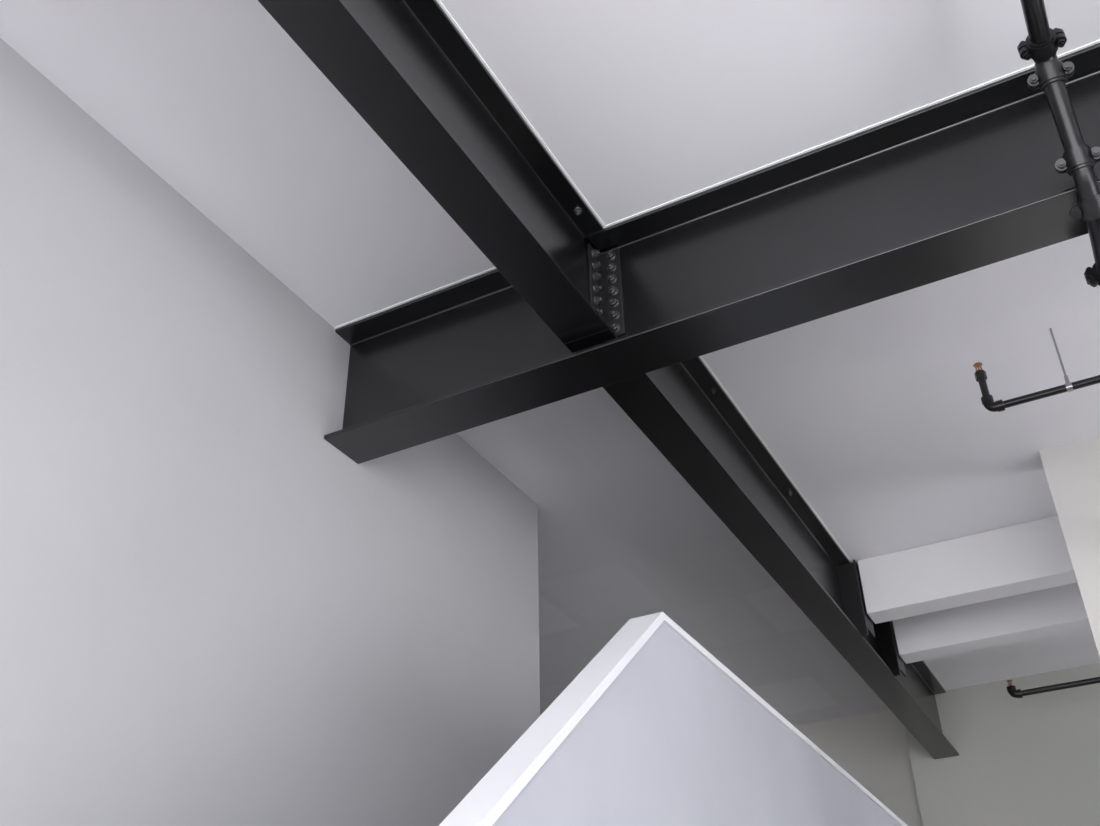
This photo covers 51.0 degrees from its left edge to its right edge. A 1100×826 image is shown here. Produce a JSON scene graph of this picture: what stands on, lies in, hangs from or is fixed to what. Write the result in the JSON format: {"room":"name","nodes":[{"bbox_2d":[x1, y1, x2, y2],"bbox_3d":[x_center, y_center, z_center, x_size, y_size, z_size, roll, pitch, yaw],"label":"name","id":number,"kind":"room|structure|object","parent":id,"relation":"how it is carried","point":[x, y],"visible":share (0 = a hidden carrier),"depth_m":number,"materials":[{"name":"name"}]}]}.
{"room":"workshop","nodes":[
{"label":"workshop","id":0,"kind":"room"},
{"bbox_2d":[0,38,539,825],"bbox_3d":[-1.985,0.524,1.999,0.150,4.600,7.972,-17,-37,23],"label":"wall","id":1,"kind":"structure","parent":0,"point":[212,613],"depth_m":3.85,"materials":[{"name":"paint"}]},
{"bbox_2d":[0,0,1099,725],"bbox_3d":[0.895,-1.048,4.067,9.400,0.200,12.660,-17,-37,23],"label":"ceiling","id":2,"kind":"structure","parent":0,"point":[875,412],"depth_m":4.51,"materials":[{"name":"paint"}]},
{"bbox_2d":[334,267,496,328],"bbox_3d":[-0.433,-0.506,4.660,1.086,0.004,0.009,-17,-37,23],"label":"trim","id":3,"kind":"structure","parent":2,"relation":"attached to","point":[494,268],"depth_m":4.71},
{"bbox_2d":[258,0,624,352],"bbox_3d":[-1.315,-1.930,2.031,0.204,0.493,6.309,-17,-37,23],"label":"steel beam","id":4,"kind":"structure","parent":2,"relation":"attached to","point":[404,66],"depth_m":3.63,"materials":[{"name":"black metal"}]},
{"bbox_2d":[436,0,604,226],"bbox_3d":[-1.264,-2.188,2.087,0.008,0.004,6.192,-17,-37,23],"label":"trim","id":5,"kind":"structure","parent":2,"relation":"attached to","point":[438,1],"depth_m":3.88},
{"bbox_2d":[324,43,1099,463],"bbox_3d":[2.050,-0.978,3.531,6.590,0.550,0.228,-17,-37,23],"label":"cross beam","id":6,"kind":"structure","parent":2,"relation":"attached to","point":[968,181],"depth_m":4.08,"materials":[{"name":"black metal"}]},
{"bbox_2d":[699,356,849,559],"bbox_3d":[1.045,0.137,5.681,0.008,0.004,3.060,-17,-37,23],"label":"trim","id":7,"kind":"structure","parent":2,"relation":"attached to","point":[701,358],"depth_m":5.76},
{"bbox_2d":[603,357,958,758],"bbox_3d":[1.560,0.954,6.491,0.223,0.493,5.742,-17,-37,23],"label":"steel beam","id":8,"kind":"structure","parent":2,"relation":"attached to","point":[681,408],"depth_m":5.77,"materials":[{"name":"black metal"}]},
{"bbox_2d":[604,40,1099,227],"bbox_3d":[2.547,-1.437,3.349,5.323,0.004,0.009,-17,-37,23],"label":"trim","id":9,"kind":"structure","parent":2,"relation":"attached to","point":[1097,41],"depth_m":4.01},
{"bbox_2d":[858,515,1076,623],"bbox_3d":[4.189,0.332,5.776,5.285,0.338,0.180,-17,-37,23],"label":"beam","id":10,"kind":"structure","parent":2,"relation":"attached to","point":[1031,556],"depth_m":6.50,"materials":[{"name":"white paint"}]},
{"bbox_2d":[892,582,1090,663],"bbox_3d":[4.539,0.684,6.320,5.285,0.338,0.180,-17,-37,23],"label":"beam","id":11,"kind":"structure","parent":2,"relation":"attached to","point":[1058,610],"depth_m":7.02,"materials":[{"name":"white paint"}]},
{"bbox_2d":[973,328,1099,411],"bbox_3d":[3.732,-0.717,4.178,4.275,0.331,0.050,-17,-37,23],"label":"pipe","id":12,"kind":"object","parent":2,"relation":"attached to","point":[987,400],"visible":1,"depth_m":4.86,"materials":[{"name":"black metal"}]},
{"bbox_2d":[1006,677,1099,697],"bbox_3d":[5.278,1.165,7.073,4.833,0.336,0.060,-17,-37,23],"label":"pipe","id":13,"kind":"object","parent":2,"relation":"attached to","point":[1011,689],"visible":1,"depth_m":7.82,"materials":[{"name":"black metal"}]},
{"bbox_2d":[1017,0,1099,286],"bbox_3d":[0.746,-1.718,2.238,0.133,0.692,8.774,-17,-37,23],"label":"pipe","id":14,"kind":"object","parent":2,"relation":"attached to","point":[1079,160],"visible":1,"depth_m":3.42,"materials":[{"name":"black metal"}]},
{"bbox_2d":[492,622,900,825],"bbox_3d":[0.876,2.496,3.690,0.098,3.071,9.059,-17,-37,23],"label":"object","id":15,"kind":"structure","parent":0,"point":[672,740],"depth_m":3.58,"materials":[{"name":"paint"}]},
{"bbox_2d":[439,612,907,825],"bbox_3d":[0.870,2.353,3.778,0.118,2.785,9.069,-17,-37,23],"label":"trim","id":16,"kind":"structure","parent":15,"relation":"attached to","point":[486,802],"depth_m":2.98,"materials":[{"name":"paint"}]},
{"bbox_2d":[794,709,922,825],"bbox_3d":[1.386,4.700,8.430,3.324,4.600,0.150,-17,-37,23],"label":"wall","id":17,"kind":"structure","parent":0,"point":[872,747],"depth_m":8.94,"materials":[{"name":"paint"}]},
{"bbox_2d":[904,663,1099,825],"bbox_3d":[5.300,3.416,6.615,5.676,4.600,0.345,-17,-37,23],"label":"wall","id":18,"kind":"structure","parent":0,"point":[1029,760],"depth_m":8.27,"materials":[{"name":"white paint"}]},
{"bbox_2d":[1039,436,1099,656],"bbox_3d":[3.317,1.920,4.285,1.736,4.600,0.200,-17,-37,23],"label":"wall","id":19,"kind":"structure","parent":0,"point":[1072,470],"depth_m":5.58,"materials":[{"name":"beige paint"}]}
]}

